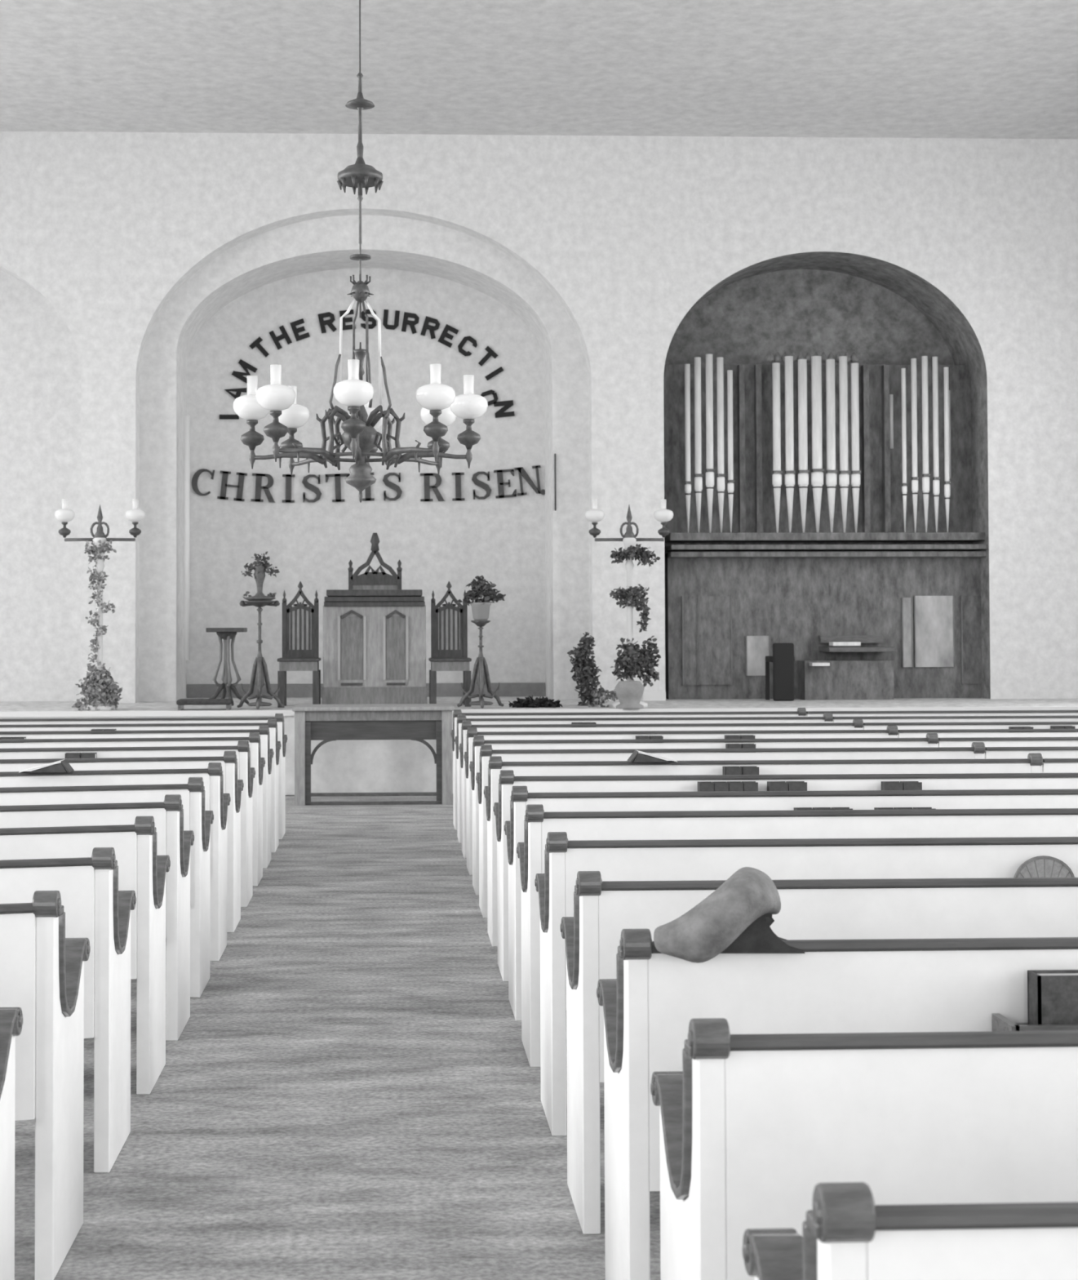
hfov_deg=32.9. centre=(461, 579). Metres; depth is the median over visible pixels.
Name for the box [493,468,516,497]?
letter
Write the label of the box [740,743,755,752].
hymnal
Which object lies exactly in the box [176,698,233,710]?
stool
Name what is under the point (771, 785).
hymnal
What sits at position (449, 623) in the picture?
chair
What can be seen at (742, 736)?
hymnal
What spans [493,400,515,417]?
letter
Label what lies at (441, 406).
chandelier
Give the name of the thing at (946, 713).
pew
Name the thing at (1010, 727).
hymnal
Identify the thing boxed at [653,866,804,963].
coat
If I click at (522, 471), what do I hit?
letter
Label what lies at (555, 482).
hanging cord
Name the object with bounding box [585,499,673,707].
lamp standard
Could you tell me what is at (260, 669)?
stand
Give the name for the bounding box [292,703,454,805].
table
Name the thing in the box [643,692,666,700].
baseboard
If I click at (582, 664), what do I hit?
shrub
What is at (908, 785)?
hymnal
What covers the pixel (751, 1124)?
pew
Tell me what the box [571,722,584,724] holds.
hymnal
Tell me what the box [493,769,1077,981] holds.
pew
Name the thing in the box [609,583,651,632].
ivy garland
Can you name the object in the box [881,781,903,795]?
hymnal
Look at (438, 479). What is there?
letter
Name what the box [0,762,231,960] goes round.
pew
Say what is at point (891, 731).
pew
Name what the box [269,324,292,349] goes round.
letter
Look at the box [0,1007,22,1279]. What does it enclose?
pew
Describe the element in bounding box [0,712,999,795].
stage front
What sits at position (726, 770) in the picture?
hymnal
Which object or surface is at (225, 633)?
pedestal stand
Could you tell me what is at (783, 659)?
chair
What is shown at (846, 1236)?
pew
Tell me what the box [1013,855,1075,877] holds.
fan
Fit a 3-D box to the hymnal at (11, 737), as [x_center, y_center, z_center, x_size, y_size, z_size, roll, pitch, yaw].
[-2.806,1.097,11.569,0.078,0.201,0.060,0,-2,-2]
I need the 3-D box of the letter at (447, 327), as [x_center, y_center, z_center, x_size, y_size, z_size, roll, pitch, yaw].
[-0.144,-2.725,20.369,0.238,0.266,0.012,0,-2,-2]
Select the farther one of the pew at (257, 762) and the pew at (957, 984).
the pew at (257, 762)
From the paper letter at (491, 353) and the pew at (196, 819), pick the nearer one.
the pew at (196, 819)
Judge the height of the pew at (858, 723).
0.921 m
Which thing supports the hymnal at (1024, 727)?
in the rack
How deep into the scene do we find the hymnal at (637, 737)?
11.38 m
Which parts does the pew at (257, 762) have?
rail, backrest, panel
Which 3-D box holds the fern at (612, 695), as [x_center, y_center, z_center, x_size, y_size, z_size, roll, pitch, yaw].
[1.384,1.165,17.516,0.341,0.261,0.220,0,-2,-2]
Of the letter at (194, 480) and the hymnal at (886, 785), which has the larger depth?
the letter at (194, 480)
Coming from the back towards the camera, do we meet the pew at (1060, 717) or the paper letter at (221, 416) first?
the paper letter at (221, 416)
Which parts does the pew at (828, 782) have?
panel, backrest, rail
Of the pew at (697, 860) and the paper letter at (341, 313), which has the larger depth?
the paper letter at (341, 313)
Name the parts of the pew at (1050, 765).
rail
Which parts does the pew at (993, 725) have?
rail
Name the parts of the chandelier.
globe, globe, arm, globe, arm, arm, globe, arm, dish, rod, smoke crown, chain, globe, arm, arm, globe, arm, globe, globe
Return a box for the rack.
[991,1013,1077,1031]
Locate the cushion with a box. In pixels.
[176,698,233,705]
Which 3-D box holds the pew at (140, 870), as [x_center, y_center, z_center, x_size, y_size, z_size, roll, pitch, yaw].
[-2.381,1.249,5.955,2.865,0.921,0.457,0,-2,-13]
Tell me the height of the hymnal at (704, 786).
0.208 m
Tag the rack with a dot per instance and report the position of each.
(999, 1022)
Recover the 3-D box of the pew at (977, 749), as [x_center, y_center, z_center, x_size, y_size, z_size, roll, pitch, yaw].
[1.457,1.343,9.979,2.736,0.921,0.455,0,-2,-2]
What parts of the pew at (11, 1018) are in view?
panel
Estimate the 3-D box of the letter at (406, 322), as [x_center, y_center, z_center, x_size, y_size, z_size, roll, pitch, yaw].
[-0.568,-2.868,20.357,0.201,0.247,0.012,0,-2,-2]
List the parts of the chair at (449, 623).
leg, leg, post, seat rail, seat, leg, post, leg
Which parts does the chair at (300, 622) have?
leg, post, leg, seat rail, seat, leg, post, leg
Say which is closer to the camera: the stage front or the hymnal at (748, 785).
the hymnal at (748, 785)
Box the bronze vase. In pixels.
[244,565,275,600]
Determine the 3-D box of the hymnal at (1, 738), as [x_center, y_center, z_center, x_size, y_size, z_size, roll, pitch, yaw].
[-2.887,1.097,11.566,0.078,0.201,0.060,0,-2,-2]
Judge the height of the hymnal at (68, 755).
0.208 m
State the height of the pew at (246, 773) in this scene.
0.921 m
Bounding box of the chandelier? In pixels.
[233,0,488,502]
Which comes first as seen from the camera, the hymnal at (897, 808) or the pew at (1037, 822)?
the pew at (1037, 822)
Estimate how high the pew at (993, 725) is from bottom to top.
0.921 m
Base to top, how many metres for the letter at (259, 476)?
0.326 m
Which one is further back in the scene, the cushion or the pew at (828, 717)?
the cushion
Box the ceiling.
[0,0,1077,138]
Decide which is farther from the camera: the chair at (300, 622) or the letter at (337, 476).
the letter at (337, 476)
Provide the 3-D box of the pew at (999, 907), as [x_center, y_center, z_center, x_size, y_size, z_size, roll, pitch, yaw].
[1.651,1.210,4.914,2.736,0.921,0.455,0,-2,-2]
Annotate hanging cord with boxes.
[554,453,556,510]
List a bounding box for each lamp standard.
[54,498,145,711]
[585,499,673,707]
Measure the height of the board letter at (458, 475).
0.313 m
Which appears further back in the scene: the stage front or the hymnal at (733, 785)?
the stage front
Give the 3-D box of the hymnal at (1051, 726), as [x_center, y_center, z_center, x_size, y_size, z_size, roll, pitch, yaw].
[4.043,1.094,12.367,0.073,0.208,0.060,0,-2,-2]
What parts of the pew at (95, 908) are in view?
rail, backrest, panel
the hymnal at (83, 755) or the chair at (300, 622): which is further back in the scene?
the chair at (300, 622)
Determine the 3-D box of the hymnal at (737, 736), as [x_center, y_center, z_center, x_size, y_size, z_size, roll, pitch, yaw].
[1.700,1.077,11.426,0.089,0.207,0.060,0,-2,-2]
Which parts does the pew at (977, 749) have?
panel, rail, backrest, panel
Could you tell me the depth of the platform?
18.20 m
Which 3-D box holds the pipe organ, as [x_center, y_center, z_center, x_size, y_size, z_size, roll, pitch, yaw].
[3.893,-0.590,19.546,3.400,3.712,1.120,0,-2,-2]
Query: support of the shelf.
attached to the pipe organ
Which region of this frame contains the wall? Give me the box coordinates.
[0,131,1077,702]
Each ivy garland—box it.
[84,538,116,664]
[609,543,660,566]
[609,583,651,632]
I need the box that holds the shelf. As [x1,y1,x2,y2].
[664,532,987,557]
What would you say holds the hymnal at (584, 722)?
in the rack
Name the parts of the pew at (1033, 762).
panel, backrest, rail, panel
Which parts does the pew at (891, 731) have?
panel, rail, backrest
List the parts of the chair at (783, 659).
leg, seat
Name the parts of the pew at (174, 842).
rail, backrest, panel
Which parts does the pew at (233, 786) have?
rail, backrest, panel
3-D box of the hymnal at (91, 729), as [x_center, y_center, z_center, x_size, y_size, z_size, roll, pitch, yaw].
[-2.481,1.119,12.442,0.080,0.201,0.060,0,-2,-2]
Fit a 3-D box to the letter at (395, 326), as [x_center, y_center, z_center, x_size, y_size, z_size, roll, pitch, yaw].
[-0.779,-2.905,20.349,0.191,0.227,0.012,0,-2,-2]
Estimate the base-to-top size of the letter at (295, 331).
0.258 m
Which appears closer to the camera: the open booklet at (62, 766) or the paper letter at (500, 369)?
the open booklet at (62, 766)
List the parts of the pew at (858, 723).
panel, rail, backrest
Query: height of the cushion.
0.050 m
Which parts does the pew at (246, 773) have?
rail, backrest, panel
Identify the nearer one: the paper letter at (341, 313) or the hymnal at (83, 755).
the hymnal at (83, 755)
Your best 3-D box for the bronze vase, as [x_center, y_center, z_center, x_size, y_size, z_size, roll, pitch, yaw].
[-1.916,0.033,17.344,0.300,0.330,0.300,0,-2,-2]
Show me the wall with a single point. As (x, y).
(139, 271)
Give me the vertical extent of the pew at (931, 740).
0.921 m
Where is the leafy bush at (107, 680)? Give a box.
[71,661,122,711]
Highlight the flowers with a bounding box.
[240,551,279,597]
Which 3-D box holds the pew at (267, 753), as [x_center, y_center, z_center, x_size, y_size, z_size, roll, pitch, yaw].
[-2.607,1.404,11.852,2.760,0.921,0.457,0,-2,-5]
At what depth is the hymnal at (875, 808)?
7.22 m
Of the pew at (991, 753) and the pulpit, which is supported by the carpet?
the pew at (991, 753)
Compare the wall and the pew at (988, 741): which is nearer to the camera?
the pew at (988, 741)
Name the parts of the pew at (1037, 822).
panel, backrest, rail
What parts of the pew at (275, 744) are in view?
backrest, rail, panel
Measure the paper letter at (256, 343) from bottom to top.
0.231 m
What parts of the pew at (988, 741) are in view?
rail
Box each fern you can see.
[508,695,562,707]
[587,688,618,707]
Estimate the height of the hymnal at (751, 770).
0.208 m
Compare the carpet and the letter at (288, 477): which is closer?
the carpet
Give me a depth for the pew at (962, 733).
11.54 m
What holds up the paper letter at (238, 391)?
attached to the wall
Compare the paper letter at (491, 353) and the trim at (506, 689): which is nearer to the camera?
the trim at (506, 689)
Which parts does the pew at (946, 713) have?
rail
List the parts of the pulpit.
arch moulding, panel frame, panel, panel frame, panel, arch moulding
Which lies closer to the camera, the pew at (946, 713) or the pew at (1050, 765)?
the pew at (1050, 765)
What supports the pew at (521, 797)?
on the carpet
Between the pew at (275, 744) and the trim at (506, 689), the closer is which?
the pew at (275, 744)
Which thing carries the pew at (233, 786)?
on the carpet
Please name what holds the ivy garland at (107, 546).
hanging from the lamp standard at (135, 515)
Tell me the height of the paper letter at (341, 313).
0.232 m
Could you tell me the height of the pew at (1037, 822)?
0.921 m
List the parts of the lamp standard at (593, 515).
globe, arm, arm, globe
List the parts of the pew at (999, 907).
panel, backrest, rail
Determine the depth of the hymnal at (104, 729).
12.45 m
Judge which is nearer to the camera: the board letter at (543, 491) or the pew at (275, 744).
the pew at (275, 744)
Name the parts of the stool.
leg, leg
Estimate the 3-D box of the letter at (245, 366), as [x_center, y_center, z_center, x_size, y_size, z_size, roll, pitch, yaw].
[-2.409,-2.315,20.271,0.288,0.282,0.012,0,-2,-2]
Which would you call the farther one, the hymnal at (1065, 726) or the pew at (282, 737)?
the pew at (282, 737)
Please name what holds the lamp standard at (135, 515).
on the platform
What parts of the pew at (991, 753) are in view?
rail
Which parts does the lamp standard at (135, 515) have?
globe, arm, arm, globe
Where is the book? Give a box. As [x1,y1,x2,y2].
[1027,969,1077,1024]
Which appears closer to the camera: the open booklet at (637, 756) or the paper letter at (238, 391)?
the open booklet at (637, 756)
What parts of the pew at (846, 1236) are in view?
panel, backrest, rail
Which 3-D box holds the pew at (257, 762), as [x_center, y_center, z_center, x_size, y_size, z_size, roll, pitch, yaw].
[-2.575,1.382,11.009,2.770,0.921,0.458,0,-2,-6]
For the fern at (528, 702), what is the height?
0.182 m
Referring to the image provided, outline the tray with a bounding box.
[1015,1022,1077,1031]
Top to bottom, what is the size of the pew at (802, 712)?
0.921 m
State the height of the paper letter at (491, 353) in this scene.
0.230 m
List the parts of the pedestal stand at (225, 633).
scroll leg, scroll leg, scroll leg, scroll leg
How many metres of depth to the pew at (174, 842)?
6.85 m
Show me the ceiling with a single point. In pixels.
(860, 68)
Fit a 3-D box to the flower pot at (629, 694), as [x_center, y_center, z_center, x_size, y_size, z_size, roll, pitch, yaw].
[1.582,1.080,17.121,0.280,0.260,0.276,0,-2,-2]
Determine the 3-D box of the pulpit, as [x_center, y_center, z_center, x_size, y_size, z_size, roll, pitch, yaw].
[-0.856,0.672,18.069,1.025,1.139,0.640,0,-2,-2]
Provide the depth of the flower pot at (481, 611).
17.35 m
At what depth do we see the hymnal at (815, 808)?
7.21 m
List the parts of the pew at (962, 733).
rail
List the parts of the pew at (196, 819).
rail, backrest, panel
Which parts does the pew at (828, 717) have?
panel, rail, backrest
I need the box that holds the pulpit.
[322,589,426,704]
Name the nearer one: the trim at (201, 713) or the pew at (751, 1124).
the pew at (751, 1124)
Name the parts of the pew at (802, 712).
panel, rail, backrest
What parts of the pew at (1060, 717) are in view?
rail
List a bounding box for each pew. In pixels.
[0,713,287,839]
[0,718,281,852]
[0,724,274,868]
[0,732,265,886]
[0,740,255,906]
[0,751,244,932]
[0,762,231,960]
[0,777,213,997]
[0,794,194,1040]
[0,816,170,1094]
[0,847,136,1173]
[0,890,90,1279]
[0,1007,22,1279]
[450,707,806,830]
[454,712,833,843]
[458,718,863,857]
[463,725,898,875]
[469,733,938,895]
[475,742,985,918]
[484,752,1043,946]
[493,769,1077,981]
[504,786,1077,1021]
[516,804,1077,1066]
[534,831,1077,1136]
[560,871,1077,1234]
[596,928,1077,1279]
[650,1017,1077,1279]
[742,1182,1077,1279]
[806,710,1077,722]
[833,715,1077,729]
[863,721,1077,737]
[897,728,1077,746]
[938,737,1077,759]
[985,746,1077,773]
[1042,758,1077,777]
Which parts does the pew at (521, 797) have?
panel, backrest, rail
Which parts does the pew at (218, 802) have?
rail, backrest, panel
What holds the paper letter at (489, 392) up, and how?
attached to the wall
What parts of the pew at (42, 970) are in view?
rail, backrest, panel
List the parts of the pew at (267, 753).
rail, backrest, panel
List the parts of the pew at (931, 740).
panel, rail, backrest, panel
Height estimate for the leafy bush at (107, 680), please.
0.509 m
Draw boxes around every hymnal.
[0,737,11,739]
[11,737,26,742]
[65,752,81,758]
[80,752,97,758]
[90,728,103,730]
[103,728,116,730]
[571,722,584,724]
[584,722,596,724]
[635,735,649,739]
[648,735,663,739]
[697,781,714,791]
[712,781,728,791]
[722,766,742,774]
[724,734,740,742]
[725,743,742,752]
[726,781,743,791]
[739,734,755,738]
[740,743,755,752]
[740,765,759,774]
[741,781,758,791]
[767,781,788,796]
[786,781,807,791]
[794,807,815,810]
[813,807,834,809]
[831,807,853,809]
[874,807,897,809]
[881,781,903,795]
[893,807,916,809]
[900,781,922,790]
[912,807,935,808]
[1008,726,1022,728]
[1020,726,1033,728]
[1050,725,1064,728]
[1061,725,1075,728]
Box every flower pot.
[470,602,491,620]
[614,680,644,709]
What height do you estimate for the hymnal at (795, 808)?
0.171 m
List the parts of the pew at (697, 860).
panel, backrest, rail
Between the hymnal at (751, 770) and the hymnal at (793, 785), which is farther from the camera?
the hymnal at (751, 770)
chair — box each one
[277,581,320,707]
[347,533,402,589]
[428,581,471,706]
[765,643,795,701]
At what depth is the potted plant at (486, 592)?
17.39 m
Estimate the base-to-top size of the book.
0.214 m
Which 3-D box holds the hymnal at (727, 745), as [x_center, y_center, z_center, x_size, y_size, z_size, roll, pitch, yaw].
[1.579,1.054,10.571,0.081,0.208,0.060,0,-2,-2]
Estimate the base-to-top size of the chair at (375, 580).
1.755 m
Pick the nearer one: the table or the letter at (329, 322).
the table
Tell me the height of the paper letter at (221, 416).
0.051 m
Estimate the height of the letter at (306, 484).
0.311 m
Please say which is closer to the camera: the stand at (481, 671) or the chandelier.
the chandelier
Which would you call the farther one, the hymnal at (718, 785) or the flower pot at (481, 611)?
the flower pot at (481, 611)
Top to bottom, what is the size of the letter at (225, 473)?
0.342 m
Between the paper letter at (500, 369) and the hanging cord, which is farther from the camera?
the paper letter at (500, 369)
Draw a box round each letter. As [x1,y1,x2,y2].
[191,468,214,495]
[217,470,247,501]
[219,414,239,419]
[224,387,246,399]
[231,359,257,383]
[249,337,269,356]
[250,473,275,502]
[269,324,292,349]
[282,474,295,502]
[289,318,310,341]
[302,474,321,502]
[317,311,337,333]
[325,473,349,502]
[339,309,355,329]
[360,309,376,328]
[362,472,374,501]
[382,309,399,329]
[382,472,402,500]
[401,311,419,333]
[420,315,439,338]
[420,473,444,501]
[438,324,458,347]
[452,472,465,500]
[457,335,477,355]
[471,471,491,499]
[478,346,497,365]
[480,389,498,405]
[484,366,503,380]
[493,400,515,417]
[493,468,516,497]
[514,465,541,495]
[541,488,545,494]
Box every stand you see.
[205,627,248,706]
[237,600,284,709]
[457,620,503,708]
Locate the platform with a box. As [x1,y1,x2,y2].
[0,696,1077,711]
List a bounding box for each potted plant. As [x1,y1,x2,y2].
[455,575,506,605]
[610,635,661,687]
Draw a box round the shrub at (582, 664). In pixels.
[567,631,604,706]
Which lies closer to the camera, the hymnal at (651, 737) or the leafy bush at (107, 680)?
the hymnal at (651, 737)
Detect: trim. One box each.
[0,706,1077,717]
[186,682,545,697]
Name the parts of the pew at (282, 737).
backrest, rail, panel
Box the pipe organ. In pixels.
[663,351,987,700]
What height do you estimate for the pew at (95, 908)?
0.921 m
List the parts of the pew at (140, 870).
rail, backrest, panel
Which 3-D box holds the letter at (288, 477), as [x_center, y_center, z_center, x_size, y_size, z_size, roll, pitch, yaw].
[-1.917,-1.016,20.250,0.138,0.313,0.020,1,-2,-2]
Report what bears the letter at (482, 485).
attached to the wall
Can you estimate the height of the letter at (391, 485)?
0.311 m
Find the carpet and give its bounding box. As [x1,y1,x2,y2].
[14,794,661,1279]
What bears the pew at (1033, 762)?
on the carpet
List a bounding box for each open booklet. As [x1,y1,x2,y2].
[19,759,74,772]
[626,750,677,762]
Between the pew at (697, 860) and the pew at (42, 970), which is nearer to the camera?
the pew at (42, 970)
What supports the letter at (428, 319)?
attached to the wall
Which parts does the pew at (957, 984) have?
panel, backrest, rail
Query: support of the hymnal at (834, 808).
in the rack
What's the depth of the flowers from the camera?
17.34 m
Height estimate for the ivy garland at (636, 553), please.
0.229 m
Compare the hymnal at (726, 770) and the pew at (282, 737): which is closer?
the hymnal at (726, 770)

